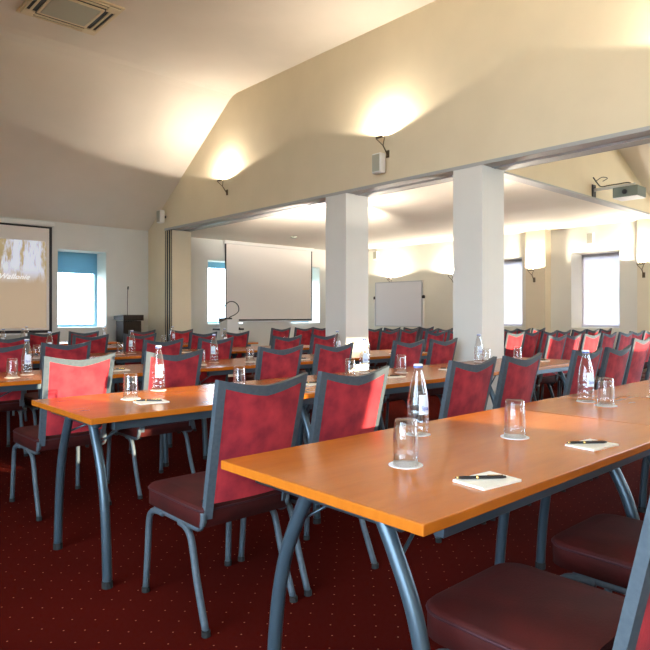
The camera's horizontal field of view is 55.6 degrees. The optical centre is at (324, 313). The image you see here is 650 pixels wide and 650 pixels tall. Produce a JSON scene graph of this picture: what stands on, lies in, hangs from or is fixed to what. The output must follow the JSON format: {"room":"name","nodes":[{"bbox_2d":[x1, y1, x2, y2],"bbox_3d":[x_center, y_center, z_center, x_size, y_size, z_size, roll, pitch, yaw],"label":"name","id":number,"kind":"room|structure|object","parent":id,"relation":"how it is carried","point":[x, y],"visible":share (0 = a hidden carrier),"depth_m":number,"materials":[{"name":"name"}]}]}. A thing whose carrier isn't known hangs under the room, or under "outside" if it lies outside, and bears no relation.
{"room":"lecture hall","nodes":[
{"label":"lecture hall","id":0,"kind":"room"},
{"bbox_2d":[148,229,165,341],"bbox_3d":[-2.921,-0.170,11.337,0.400,2.700,0.630,0,0,-42],"label":"wall pier","id":1,"kind":"object","parent":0,"point":[156,239],"visible":0.29,"depth_m":11.20,"materials":[{"name":"paint"}]},
{"bbox_2d":[0,216,325,360],"bbox_3d":[-4.300,-1.170,10.807,13.550,4.700,0.450,0,0,-42],"label":"wall","id":2,"kind":"structure","parent":0,"point":[122,254],"depth_m":11.20,"materials":[{"name":"paint"}]},
{"bbox_2d":[0,218,54,335],"bbox_3d":[-5.624,-0.585,9.225,3.020,1.850,0.094,0,0,-42],"label":"projection screen","id":3,"kind":"object","parent":2,"relation":"attached to","point":[25,245],"visible":0.99,"depth_m":9.93,"materials":[{"name":"white fabric"}]},
{"bbox_2d":[0,238,45,328],"bbox_3d":[-5.631,-0.480,9.210,2.810,1.420,0.002,0,0,-42],"label":"picture","id":4,"kind":"object","parent":3,"relation":"attached to","point":[22,260],"depth_m":9.91,"materials":[{"name":"white fabric"}]},
{"bbox_2d":[58,251,96,326],"bbox_3d":[-4.457,-0.430,10.920,0.830,1.320,0.070,0,0,-42],"label":"window","id":5,"kind":"structure","parent":2,"relation":"in","point":[68,262],"depth_m":10.98,"materials":[{"name":"blue"}]},
{"bbox_2d":[58,251,96,273],"bbox_3d":[-4.436,-0.904,10.897,0.810,0.368,0.006,0,0,-42],"label":"roller blind","id":6,"kind":"object","parent":5,"relation":"attached to","point":[68,262],"depth_m":10.93,"materials":[{"name":"blue fabric"}]},
{"bbox_2d":[208,262,224,323],"bbox_3d":[-2.307,-0.440,12.888,0.840,1.280,0.070,0,0,-42],"label":"window","id":7,"kind":"structure","parent":2,"relation":"in","point":[216,265],"depth_m":12.87,"materials":[{"name":"blue"}]},
{"bbox_2d":[208,262,224,268],"bbox_3d":[-2.286,-1.014,12.865,0.820,0.128,0.006,0,0,-42],"label":"roller blind","id":8,"kind":"object","parent":7,"relation":"attached to","point":[216,265],"depth_m":12.88,"materials":[{"name":"blue fabric"}]},
{"bbox_2d":[223,240,313,321],"bbox_3d":[-1.165,-0.665,13.307,2.410,1.670,0.094,0,0,-42],"label":"projection screen","id":9,"kind":"object","parent":2,"relation":"attached to","point":[268,282],"visible":0.86,"depth_m":13.24,"materials":[{"name":"white fabric"}]},
{"bbox_2d":[0,366,649,649],"bbox_3d":[0.325,1.240,5.754,13.650,0.120,14.250,0,0,-42],"label":"floor","id":10,"kind":"structure","parent":0,"point":[50,599],"depth_m":2.94,"materials":[{"name":"red carpet"}]},
{"bbox_2d":[0,343,28,456],"bbox_3d":[-2.772,0.708,5.124,0.445,0.945,0.614,0,0,-42],"label":"banquet chair","id":11,"kind":"object","parent":10,"relation":"on","point":[14,400],"visible":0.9,"depth_m":5.03,"materials":[{"name":"fabric"}]},
{"bbox_2d":[0,336,28,420],"bbox_3d":[-3.551,0.704,6.742,0.439,0.938,0.614,0,0,-41],"label":"banquet chair","id":12,"kind":"object","parent":10,"relation":"on","point":[17,341],"visible":0.12,"depth_m":6.57,"materials":[{"name":"fabric"}]},
{"bbox_2d":[27,331,59,370],"bbox_3d":[-3.951,0.704,8.452,0.439,0.938,0.614,0,0,-43],"label":"banquet chair","id":13,"kind":"object","parent":10,"relation":"on","point":[35,339],"visible":0.15,"depth_m":8.22,"materials":[{"name":"fabric"}]},
{"bbox_2d":[19,341,90,454],"bbox_3d":[-2.397,0.708,5.470,0.445,0.945,0.614,0,0,-43],"label":"banquet chair","id":14,"kind":"object","parent":10,"relation":"on","point":[81,351],"visible":0.29,"depth_m":5.27,"materials":[{"name":"fabric"}]},
{"bbox_2d":[9,353,114,520],"bbox_3d":[-1.625,0.708,3.812,0.445,0.945,0.614,0,0,-43],"label":"banquet chair","id":15,"kind":"object","parent":10,"relation":"on","point":[60,377],"visible":0.73,"depth_m":3.61,"materials":[{"name":"fabric"}]},
{"bbox_2d":[27,355,98,367],"bbox_3d":[-3.044,0.810,5.992,1.561,0.740,0.770,0,0,-42],"label":"conference table","id":16,"kind":"object","parent":10,"relation":"on","point":[36,362],"visible":0.02,"depth_m":5.82,"materials":[{"name":"orange wood"}]},
{"bbox_2d":[34,344,129,383],"bbox_3d":[-3.029,0.810,8.297,1.561,0.740,0.770,0,0,-42],"label":"conference table","id":17,"kind":"object","parent":10,"relation":"on","point":[111,348],"visible":0.02,"depth_m":8.09,"materials":[{"name":"orange wood"}]},
{"bbox_2d":[68,331,98,344],"bbox_3d":[-3.557,0.704,8.819,0.439,0.938,0.614,0,0,-42],"label":"banquet chair","id":18,"kind":"object","parent":10,"relation":"on","point":[96,333],"visible":0.06,"depth_m":8.56,"materials":[{"name":"fabric"}]},
{"bbox_2d":[0,364,168,466],"bbox_3d":[-1.855,0.810,4.694,1.561,0.740,0.770,0,0,-42],"label":"conference table","id":19,"kind":"object","parent":10,"relation":"on","point":[25,382],"visible":0.34,"depth_m":4.53,"materials":[{"name":"orange wood"}]},
{"bbox_2d":[21,339,33,374],"bbox_3d":[-2.160,0.311,4.463,0.090,0.258,0.090,0,0,40],"label":"water bottle","id":20,"kind":"object","parent":19,"relation":"on","point":[27,357],"visible":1,"depth_m":4.44,"materials":[{"name":"clear glass"}]},
{"bbox_2d":[72,334,108,352],"bbox_3d":[-2.905,0.704,7.371,0.439,0.938,0.614,0,0,-42],"label":"banquet chair","id":21,"kind":"object","parent":10,"relation":"on","point":[99,344],"visible":0.11,"depth_m":7.20,"materials":[{"name":"fabric"}]},
{"bbox_2d":[114,286,143,344],"bbox_3d":[-3.462,0.344,10.862,0.460,1.672,0.400,0,0,-42],"label":"lectern","id":22,"kind":"object","parent":10,"relation":"on","point":[129,322],"visible":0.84,"depth_m":10.74,"materials":[{"name":"brown wood"}]},
{"bbox_2d":[114,330,155,387],"bbox_3d":[-2.912,0.704,9.407,0.439,0.938,0.614,0,0,-41],"label":"banquet chair","id":23,"kind":"object","parent":10,"relation":"on","point":[136,333],"visible":0.08,"depth_m":9.19,"materials":[{"name":"metal"}]},
{"bbox_2d":[117,333,155,391],"bbox_3d":[-2.449,0.704,7.758,0.439,0.938,0.614,0,0,-42],"label":"banquet chair","id":24,"kind":"object","parent":10,"relation":"on","point":[138,340],"visible":0.15,"depth_m":7.51,"materials":[{"name":"fabric"}]},
{"bbox_2d":[118,338,183,438],"bbox_3d":[-1.734,0.708,6.106,0.445,0.945,0.614,0,0,-43],"label":"banquet chair","id":25,"kind":"object","parent":10,"relation":"on","point":[174,347],"visible":0.14,"depth_m":5.91,"materials":[{"name":"fabric"}]},
{"bbox_2d":[106,349,202,498],"bbox_3d":[-1.171,0.708,4.228,0.445,0.945,0.614,0,0,-43],"label":"banquet chair","id":26,"kind":"object","parent":10,"relation":"on","point":[182,370],"visible":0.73,"depth_m":4.04,"materials":[{"name":"fabric"}]},
{"bbox_2d":[90,349,235,392],"bbox_3d":[-1.888,0.810,7.050,1.561,0.740,0.770,0,0,-42],"label":"conference table","id":27,"kind":"object","parent":10,"relation":"on","point":[127,358],"visible":0.03,"depth_m":6.52,"materials":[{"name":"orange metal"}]},
{"bbox_2d":[165,231,166,341],"bbox_3d":[-2.680,-0.147,11.068,0.388,2.655,0.076,0,0,-42],"label":"partition panel","id":28,"kind":"object","parent":10,"relation":"on","point":[165,231],"visible":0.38,"depth_m":10.96,"materials":[{"name":"paint"}]},
{"bbox_2d":[167,230,169,341],"bbox_3d":[-2.624,-0.147,11.007,0.388,2.655,0.076,0,0,-42],"label":"partition panel","id":29,"kind":"object","parent":10,"relation":"on","point":[168,232],"visible":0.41,"depth_m":10.88,"materials":[{"name":"paint"}]},
{"bbox_2d":[32,379,320,589],"bbox_3d":[-0.667,0.810,3.395,1.561,0.740,0.770,0,0,-42],"label":"conference table","id":30,"kind":"object","parent":10,"relation":"on","point":[186,403],"visible":0.62,"depth_m":2.96,"materials":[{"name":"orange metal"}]},
{"bbox_2d":[133,399,169,404],"bbox_3d":[-0.863,0.437,3.060,0.148,0.006,0.104,0,0,-36],"label":"notepad","id":31,"kind":"object","parent":30,"relation":"on","point":[163,400],"visible":0.86,"depth_m":3.03,"materials":[{"name":"white paper"}]},
{"bbox_2d":[150,345,165,390],"bbox_3d":[-0.961,0.311,3.553,0.090,0.258,0.090,0,0,-35],"label":"water bottle","id":32,"kind":"object","parent":30,"relation":"on","point":[158,368],"visible":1,"depth_m":3.52,"materials":[{"name":"clear glass"}]},
{"bbox_2d":[170,230,190,330],"bbox_3d":[-2.568,-0.147,10.946,0.388,2.655,0.076,0,0,-42],"label":"partition panel","id":33,"kind":"object","parent":10,"relation":"on","point":[180,241],"visible":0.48,"depth_m":10.91,"materials":[{"name":"paint"}]},
{"bbox_2d":[168,329,192,341],"bbox_3d":[-2.443,0.704,9.845,0.439,0.938,0.614,0,0,-44],"label":"banquet chair","id":34,"kind":"object","parent":10,"relation":"on","point":[178,334],"visible":0.11,"depth_m":9.61,"materials":[{"name":"fabric"}]},
{"bbox_2d":[188,331,216,348],"bbox_3d":[-1.801,0.704,8.370,0.439,0.938,0.614,0,0,-43],"label":"banquet chair","id":35,"kind":"object","parent":10,"relation":"on","point":[193,337],"visible":0.07,"depth_m":8.09,"materials":[{"name":"fabric"}]},
{"bbox_2d":[193,336,233,430],"bbox_3d":[-1.302,0.708,6.500,0.445,0.945,0.614,0,0,-44],"label":"banquet chair","id":36,"kind":"object","parent":10,"relation":"on","point":[223,350],"visible":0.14,"depth_m":6.31,"materials":[{"name":"fabric"}]},
{"bbox_2d":[142,372,307,638],"bbox_3d":[-0.418,0.708,2.545,0.445,0.945,0.614,0,0,-42],"label":"banquet chair","id":37,"kind":"object","parent":10,"relation":"on","point":[246,419],"visible":0.92,"depth_m":2.35,"materials":[{"name":"fabric"}]},
{"bbox_2d":[218,301,238,376],"bbox_3d":[-1.848,0.466,11.757,0.481,1.427,0.360,0,0,-42],"label":"lectern","id":38,"kind":"object","parent":10,"relation":"on","point":[231,325],"visible":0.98,"depth_m":11.70,"materials":[{"name":"white paint"}]},
{"bbox_2d":[222,331,248,381],"bbox_3d":[-1.407,0.704,8.722,0.439,0.938,0.614,0,0,-41],"label":"banquet chair","id":39,"kind":"object","parent":10,"relation":"on","point":[240,339],"visible":0.12,"depth_m":8.55,"materials":[{"name":"fabric"}]},
{"bbox_2d":[168,356,313,459],"bbox_3d":[-0.699,0.810,5.752,1.561,0.740,0.770,0,0,-42],"label":"conference table","id":40,"kind":"object","parent":10,"relation":"on","point":[225,366],"visible":0.2,"depth_m":5.26,"materials":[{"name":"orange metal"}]},
{"bbox_2d":[231,345,309,381],"bbox_3d":[-0.732,0.810,8.108,1.561,0.740,0.770,0,0,-42],"label":"conference table","id":41,"kind":"object","parent":10,"relation":"on","point":[250,352],"visible":0.09,"depth_m":7.55,"materials":[{"name":"orange wood"}]},
{"bbox_2d":[252,327,290,374],"bbox_3d":[-0.949,0.704,10.885,0.439,0.938,0.614,0,0,-42],"label":"banquet chair","id":42,"kind":"object","parent":10,"relation":"on","point":[285,333],"visible":0.16,"depth_m":10.65,"materials":[{"name":"fabric"}]},
{"bbox_2d":[244,335,301,380],"bbox_3d":[-0.612,0.708,7.093,0.445,0.945,0.614,0,0,-43],"label":"banquet chair","id":43,"kind":"object","parent":10,"relation":"on","point":[278,343],"visible":0.09,"depth_m":6.87,"materials":[{"name":"fabric"}]},
{"bbox_2d":[254,344,303,379],"bbox_3d":[-0.515,0.708,4.828,0.445,0.945,0.614,0,0,-42],"label":"banquet chair","id":44,"kind":"object","parent":10,"relation":"on","point":[270,363],"visible":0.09,"depth_m":4.60,"materials":[{"name":"fabric"}]},
{"bbox_2d":[294,327,312,354],"bbox_3d":[-0.561,0.704,11.246,0.439,0.938,0.614,0,0,-42],"label":"banquet chair","id":45,"kind":"object","parent":10,"relation":"on","point":[306,333],"visible":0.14,"depth_m":11.06,"materials":[{"name":"fabric"}]},
{"bbox_2d":[238,365,389,596],"bbox_3d":[-0.056,0.708,2.876,0.445,0.945,0.614,0,0,-42],"label":"banquet chair","id":46,"kind":"object","parent":10,"relation":"on","point":[343,406],"visible":0.34,"depth_m":2.65,"materials":[{"name":"fabric"}]},
{"bbox_2d":[299,333,337,373],"bbox_3d":[-0.189,0.708,7.521,0.445,0.945,0.614,0,0,-43],"label":"banquet chair","id":47,"kind":"object","parent":10,"relation":"on","point":[315,339],"visible":0.1,"depth_m":7.27,"materials":[{"name":"fabric"}]},
{"bbox_2d":[312,327,325,336],"bbox_3d":[-0.257,0.704,11.565,0.439,0.938,0.614,0,0,-41],"label":"banquet chair","id":48,"kind":"object","parent":10,"relation":"on","point":[316,331],"visible":0.07,"depth_m":11.32,"materials":[{"name":"fabric"}]},
{"bbox_2d":[303,342,353,444],"bbox_3d":[-0.109,0.708,5.200,0.445,0.945,0.614,0,0,-43],"label":"banquet chair","id":49,"kind":"object","parent":10,"relation":"on","point":[328,359],"visible":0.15,"depth_m":4.96,"materials":[{"name":"fabric"}]},
{"bbox_2d":[302,350,426,419],"bbox_3d":[0.457,0.810,6.810,1.561,0.740,0.770,0,0,-42],"label":"conference table","id":50,"kind":"object","parent":10,"relation":"on","point":[377,356],"visible":0.11,"depth_m":6.53,"materials":[{"name":"orange wood"}]},
{"bbox_2d":[368,328,381,350],"bbox_3d":[0.646,0.704,10.729,0.439,0.938,0.614,0,0,-43],"label":"banquet chair","id":51,"kind":"object","parent":10,"relation":"on","point":[373,335],"visible":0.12,"depth_m":10.53,"materials":[{"name":"fabric"}]},
{"bbox_2d":[368,329,398,369],"bbox_3d":[0.792,0.704,9.576,0.439,0.938,0.614,0,0,-42],"label":"banquet chair","id":52,"kind":"object","parent":10,"relation":"on","point":[385,339],"visible":0.29,"depth_m":9.35,"materials":[{"name":"fabric"}]},
{"bbox_2d":[275,366,498,445],"bbox_3d":[0.489,0.810,4.453,1.561,0.740,0.770,0,0,-42],"label":"conference table","id":53,"kind":"object","parent":10,"relation":"on","point":[433,377],"visible":0.17,"depth_m":4.24,"materials":[{"name":"orange wood"}]},
{"bbox_2d":[359,338,369,372],"bbox_3d":[0.296,0.311,4.609,0.090,0.258,0.090,0,0,-23],"label":"water bottle","id":54,"kind":"object","parent":53,"relation":"on","point":[365,355],"visible":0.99,"depth_m":4.59,"materials":[{"name":"clear glass"}]},
{"bbox_2d":[374,329,417,369],"bbox_3d":[1.137,0.704,9.894,0.439,0.938,0.614,0,0,-41],"label":"banquet chair","id":55,"kind":"object","parent":10,"relation":"on","point":[405,336],"visible":0.21,"depth_m":9.66,"materials":[{"name":"fabric"}]},
{"bbox_2d":[373,280,424,329],"bbox_3d":[1.555,0.245,13.082,0.500,1.870,1.422,0,0,-42],"label":"whiteboard","id":56,"kind":"object","parent":10,"relation":"on","point":[399,303],"visible":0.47,"depth_m":13.04,"materials":[{"name":"white plastic"}]},
{"bbox_2d":[378,339,424,430],"bbox_3d":[0.584,0.708,5.834,0.445,0.945,0.614,0,0,-42],"label":"banquet chair","id":57,"kind":"object","parent":10,"relation":"on","point":[413,351],"visible":0.41,"depth_m":5.62,"materials":[{"name":"fabric"}]},
{"bbox_2d":[385,338,457,428],"bbox_3d":[0.968,0.708,6.185,0.445,0.945,0.614,0,0,-42],"label":"banquet chair","id":58,"kind":"object","parent":10,"relation":"on","point":[439,352],"visible":0.34,"depth_m":5.98,"materials":[{"name":"fabric"}]},
{"bbox_2d":[420,331,445,395],"bbox_3d":[1.361,0.704,8.805,0.439,0.938,0.614,0,0,-41],"label":"banquet chair","id":59,"kind":"object","parent":10,"relation":"on","point":[440,336],"visible":0.11,"depth_m":8.53,"materials":[{"name":"fabric"}]},
{"bbox_2d":[221,407,649,649],"bbox_3d":[0.521,0.810,2.097,1.561,0.740,0.770,0,0,-42],"label":"conference table","id":60,"kind":"object","parent":10,"relation":"on","point":[351,475],"visible":0.8,"depth_m":1.77,"materials":[{"name":"brown wood"}]},
{"bbox_2d":[388,418,422,468],"bbox_3d":[0.235,0.373,1.794,0.100,0.134,0.100,0,0,-43],"label":"drinking glass","id":61,"kind":"object","parent":60,"relation":"on","point":[401,464],"visible":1,"depth_m":1.79,"materials":[{"name":"clear glass"}]},
{"bbox_2d":[406,363,430,436],"bbox_3d":[0.340,0.311,2.250,0.090,0.258,0.090,0,0,-42],"label":"water bottle","id":62,"kind":"object","parent":60,"relation":"on","point":[423,399],"visible":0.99,"depth_m":2.22,"materials":[{"name":"clear glass"}]},
{"bbox_2d":[453,471,520,490],"bbox_3d":[0.425,0.437,1.616,0.148,0.006,0.104,0,0,-36],"label":"notepad","id":63,"kind":"object","parent":60,"relation":"on","point":[481,484],"visible":0.86,"depth_m":1.59,"materials":[{"name":"white paper"}]},
{"bbox_2d":[455,474,505,478],"bbox_3d":[0.408,0.428,1.617,0.136,0.011,0.010,0,0,-4],"label":"ballpoint pen","id":64,"kind":"object","parent":63,"relation":"on","point":[499,476],"visible":1,"depth_m":1.61,"materials":[{"name":"black plastic"}]},
{"bbox_2d":[500,399,528,439],"bbox_3d":[0.678,0.373,2.200,0.100,0.134,0.100,0,0,-25],"label":"drinking glass","id":65,"kind":"object","parent":60,"relation":"on","point":[506,436],"visible":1,"depth_m":2.20,"materials":[{"name":"clear glass"}]},
{"bbox_2d":[565,439,618,450],"bbox_3d":[0.891,0.437,2.056,0.148,0.006,0.104,0,0,-36],"label":"notepad","id":66,"kind":"object","parent":60,"relation":"on","point":[591,447],"visible":0.86,"depth_m":2.03,"materials":[{"name":"white paper"}]},
{"bbox_2d":[567,440,606,443],"bbox_3d":[0.874,0.428,2.057,0.136,0.011,0.010,0,0,-4],"label":"ballpoint pen","id":67,"kind":"object","parent":66,"relation":"on","point":[592,441],"visible":1,"depth_m":2.05,"materials":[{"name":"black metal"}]},
{"bbox_2d":[434,356,496,542],"bbox_3d":[0.600,0.708,3.477,0.445,0.945,0.614,0,0,-43],"label":"banquet chair","id":68,"kind":"object","parent":10,"relation":"on","point":[467,387],"visible":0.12,"depth_m":3.23,"materials":[{"name":"fabric"}]},
{"bbox_2d":[423,357,569,403],"bbox_3d":[1.645,0.810,5.511,1.561,0.740,0.770,0,0,-42],"label":"conference table","id":69,"kind":"object","parent":10,"relation":"on","point":[554,365],"visible":0.12,"depth_m":5.39,"materials":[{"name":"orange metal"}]},
{"bbox_2d":[504,331,524,356],"bbox_3d":[2.336,0.704,8.362,0.439,0.938,0.614,0,0,-41],"label":"banquet chair","id":70,"kind":"object","parent":10,"relation":"on","point":[512,342],"visible":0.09,"depth_m":8.13,"materials":[{"name":"fabric"}]},
{"bbox_2d":[490,352,541,520],"bbox_3d":[0.969,0.708,3.814,0.445,0.945,0.614,0,0,-43],"label":"banquet chair","id":71,"kind":"object","parent":10,"relation":"on","point":[517,378],"visible":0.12,"depth_m":3.57,"materials":[{"name":"fabric"}]},
{"bbox_2d":[519,331,538,396],"bbox_3d":[2.658,0.704,8.709,0.439,0.938,0.614,0,0,-44],"label":"banquet chair","id":72,"kind":"object","parent":10,"relation":"on","point":[529,342],"visible":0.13,"depth_m":8.49,"materials":[{"name":"fabric"}]},
{"bbox_2d":[426,497,649,649],"bbox_3d":[0.585,0.708,1.456,0.445,0.945,0.614,0,0,-42],"label":"banquet chair","id":73,"kind":"object","parent":10,"relation":"on","point":[502,606],"visible":1,"depth_m":1.45,"materials":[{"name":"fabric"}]},
{"bbox_2d":[531,328,544,354],"bbox_3d":[3.446,0.704,10.676,0.439,0.938,0.614,0,0,-42],"label":"banquet chair","id":74,"kind":"object","parent":10,"relation":"on","point":[533,330],"visible":0.14,"depth_m":10.49,"materials":[{"name":"fabric"}]},
{"bbox_2d":[534,330,556,396],"bbox_3d":[3.021,0.704,9.007,0.439,0.938,0.614,0,0,-42],"label":"banquet chair","id":75,"kind":"object","parent":10,"relation":"on","point":[544,334],"visible":0.11,"depth_m":8.72,"materials":[{"name":"fabric"}]},
{"bbox_2d":[533,334,566,400],"bbox_3d":[2.454,0.704,7.212,0.439,0.938,0.614,0,0,-42],"label":"banquet chair","id":76,"kind":"object","parent":10,"relation":"on","point":[554,346],"visible":0.44,"depth_m":7.00,"materials":[{"name":"fabric"}]},
{"bbox_2d":[537,333,581,400],"bbox_3d":[2.771,0.704,7.563,0.439,0.938,0.614,0,0,-43],"label":"banquet chair","id":77,"kind":"object","parent":10,"relation":"on","point":[572,342],"visible":0.23,"depth_m":7.34,"materials":[{"name":"fabric"}]},
{"bbox_2d":[541,333,600,399],"bbox_3d":[3.134,0.704,7.860,0.439,0.938,0.614,0,0,-41],"label":"banquet chair","id":78,"kind":"object","parent":10,"relation":"on","point":[589,342],"visible":0.18,"depth_m":7.64,"materials":[{"name":"fabric"}]},
{"bbox_2d":[504,382,649,569],"bbox_3d":[1.677,0.810,3.155,1.561,0.740,0.770,0,0,-42],"label":"conference table","id":79,"kind":"object","parent":10,"relation":"on","point":[633,406],"visible":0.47,"depth_m":2.93,"materials":[{"name":"orange wood"}]},
{"bbox_2d":[576,350,594,402],"bbox_3d":[1.312,0.311,3.099,0.090,0.258,0.090,0,0,-30],"label":"water bottle","id":80,"kind":"object","parent":79,"relation":"on","point":[590,376],"visible":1,"depth_m":3.06,"materials":[{"name":"clear glass"}]},
{"bbox_2d":[595,377,616,406],"bbox_3d":[1.348,0.373,2.956,0.100,0.134,0.100,0,0,-14],"label":"drinking glass","id":81,"kind":"object","parent":79,"relation":"on","point":[597,404],"visible":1,"depth_m":2.95,"materials":[{"name":"clear glass"}]},
{"bbox_2d":[561,347,602,491],"bbox_3d":[1.596,0.708,4.388,0.445,0.945,0.614,0,0,-43],"label":"banquet chair","id":82,"kind":"object","parent":10,"relation":"on","point":[575,383],"visible":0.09,"depth_m":4.12,"materials":[{"name":"fabric"}]},
{"bbox_2d":[559,332,616,396],"bbox_3d":[3.487,0.704,8.173,0.439,0.938,0.614,0,0,-43],"label":"banquet chair","id":83,"kind":"object","parent":10,"relation":"on","point":[606,340],"visible":0.13,"depth_m":7.93,"materials":[{"name":"fabric"}]},
{"bbox_2d":[551,514,642,594],"bbox_3d":[1.061,0.708,1.892,0.445,0.945,0.614,0,0,-42],"label":"banquet chair","id":84,"kind":"object","parent":10,"relation":"on","point":[599,550],"visible":0.62,"depth_m":1.91,"materials":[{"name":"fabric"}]},
{"bbox_2d":[594,345,631,477],"bbox_3d":[1.965,0.708,4.726,0.445,0.945,0.614,0,0,-43],"label":"banquet chair","id":85,"kind":"object","parent":10,"relation":"on","point":[614,362],"visible":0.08,"depth_m":4.47,"materials":[{"name":"fabric"}]},
{"bbox_2d":[593,337,649,389],"bbox_3d":[3.006,0.704,6.416,0.439,0.938,0.614,0,0,-42],"label":"banquet chair","id":86,"kind":"object","parent":10,"relation":"on","point":[639,348],"visible":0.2,"depth_m":6.18,"materials":[{"name":"fabric"}]},
{"bbox_2d":[615,331,632,349],"bbox_3d":[3.850,0.704,8.473,0.439,0.938,0.614,0,0,-43],"label":"banquet chair","id":87,"kind":"object","parent":10,"relation":"on","point":[623,340],"visible":0.12,"depth_m":8.21,"materials":[{"name":"fabric"}]},
{"bbox_2d":[642,330,649,368],"bbox_3d":[4.518,0.704,9.134,0.439,0.938,0.614,0,0,-42],"label":"banquet chair","id":88,"kind":"object","parent":10,"relation":"on","point":[646,334],"visible":0.15,"depth_m":8.98,"materials":[{"name":"fabric"}]},
{"bbox_2d":[0,0,649,249],"bbox_3d":[0.345,-2.480,5.718,12.670,1.960,13.370,0,0,-42],"label":"ceiling","id":89,"kind":"structure","parent":0,"point":[100,129],"depth_m":8.62,"materials":[{"name":"paint"}]},
{"bbox_2d":[16,0,124,35],"bbox_3d":[-2.788,-3.323,6.748,0.860,0.034,0.860,0,0,-42],"label":"air conditioning unit","id":90,"kind":"object","parent":89,"relation":"attached to","point":[85,16],"visible":1,"depth_m":6.75,"materials":[{"name":"paint"}]},
{"bbox_2d":[40,0,100,25],"bbox_3d":[-2.788,-3.315,6.748,0.480,0.018,0.480,0,0,-42],"label":"grille","id":91,"kind":"object","parent":90,"relation":"attached to","point":[75,12],"depth_m":6.73,"materials":[{"name":"beige"}]},
{"bbox_2d":[326,193,367,371],"bbox_3d":[0.280,-0.155,7.841,0.400,2.670,0.370,0,0,-42],"label":"column","id":92,"kind":"structure","parent":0,"point":[346,213],"depth_m":7.69,"materials":[{"name":"paint"}]},
{"bbox_2d":[148,0,649,231],"bbox_3d":[1.339,-2.450,6.683,0.400,1.860,13.250,0,0,-42],"label":"wall","id":93,"kind":"structure","parent":0,"point":[446,84],"depth_m":6.63,"materials":[{"name":"paint"}]},
{"bbox_2d":[157,210,165,223],"bbox_3d":[-2.889,-1.720,10.899,0.143,0.228,0.142,0,0,-42],"label":"wall speaker","id":94,"kind":"object","parent":93,"relation":"attached to","point":[161,216],"visible":1,"depth_m":10.84,"materials":[{"name":"white paint"}]},
{"bbox_2d":[372,152,384,174],"bbox_3d":[0.629,-1.720,7.056,0.143,0.228,0.142,0,0,-42],"label":"wall speaker","id":95,"kind":"object","parent":93,"relation":"attached to","point":[378,159],"visible":1,"depth_m":7.00,"materials":[{"name":"white paint"}]},
{"bbox_2d":[372,154,378,171],"bbox_3d":[0.578,-1.720,7.009,0.004,0.190,0.110,0,0,-42],"label":"speaker grille","id":96,"kind":"object","parent":95,"relation":"attached to","point":[375,157],"depth_m":7.01,"materials":[{"name":"beige"}]},
{"bbox_2d":[164,126,649,231],"bbox_3d":[1.552,-1.505,6.450,0.392,0.030,12.620,0,0,-42],"label":"trim","id":97,"kind":"structure","parent":93,"relation":"attached to","point":[645,133],"depth_m":6.58,"materials":[{"name":"grey paint"}]},
{"bbox_2d":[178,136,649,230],"bbox_3d":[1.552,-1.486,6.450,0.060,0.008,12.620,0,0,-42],"label":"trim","id":98,"kind":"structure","parent":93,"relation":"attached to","point":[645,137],"depth_m":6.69,"materials":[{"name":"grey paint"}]},
{"bbox_2d":[453,165,503,409],"bbox_3d":[1.596,-0.155,6.402,0.400,2.670,0.350,0,0,-42],"label":"column","id":99,"kind":"structure","parent":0,"point":[478,191],"depth_m":6.27,"materials":[{"name":"paint"}]},
{"bbox_2d":[368,221,636,378],"bbox_3d":[5.191,-1.170,10.140,0.450,4.700,13.350,0,0,-42],"label":"wall","id":100,"kind":"structure","parent":0,"point":[432,263],"depth_m":11.03,"materials":[{"name":"paint"}]},
{"bbox_2d":[504,259,521,325],"bbox_3d":[3.700,-0.410,12.049,0.070,1.300,0.820,0,0,-42],"label":"window","id":101,"kind":"structure","parent":100,"relation":"in","point":[512,268],"depth_m":12.02,"materials":[{"name":"white glass"}]},
{"bbox_2d":[586,232,594,243],"bbox_3d":[4.515,-1.280,10.450,0.128,0.192,0.120,0,0,-42],"label":"wall speaker","id":102,"kind":"object","parent":100,"relation":"attached to","point":[590,237],"visible":1,"depth_m":10.40,"materials":[{"name":"white paint"}]},
{"bbox_2d":[582,252,618,327],"bbox_3d":[4.888,-0.410,10.751,0.070,1.300,0.820,0,0,-42],"label":"window","id":103,"kind":"structure","parent":100,"relation":"in","point":[600,272],"depth_m":10.77,"materials":[{"name":"white glass"}]},
{"bbox_2d":[526,229,550,332],"bbox_3d":[3.848,-0.160,11.118,0.210,2.680,0.374,0,0,-42],"label":"column","id":104,"kind":"structure","parent":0,"point":[538,242],"depth_m":11.02,"materials":[{"name":"paint"}]},
{"bbox_2d":[506,149,649,212],"bbox_3d":[3.519,-2.520,8.115,4.750,2.000,0.100,0,0,-42],"label":"wall","id":105,"kind":"structure","parent":0,"point":[576,174],"depth_m":7.97,"materials":[{"name":"paint"}]},
{"bbox_2d":[504,171,649,217],"bbox_3d":[3.522,-1.509,8.121,4.738,0.022,0.135,0,0,-42],"label":"trim","id":106,"kind":"structure","parent":105,"relation":"attached to","point":[507,175],"depth_m":7.66,"materials":[{"name":"grey paint"}]},
{"bbox_2d":[592,177,645,200],"bbox_3d":[3.695,-1.609,7.801,0.295,0.332,0.600,0,0,-42],"label":"ceiling projector","id":107,"kind":"object","parent":105,"relation":"attached to","point":[630,191],"visible":1,"depth_m":7.66,"materials":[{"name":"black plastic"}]},
{"bbox_2d":[637,218,649,371],"bbox_3d":[5.092,-0.160,9.758,0.210,2.680,0.200,0,0,-42],"label":"pilaster","id":108,"kind":"object","parent":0,"point":[643,225],"visible":0.67,"depth_m":9.69,"materials":[{"name":"paint"}]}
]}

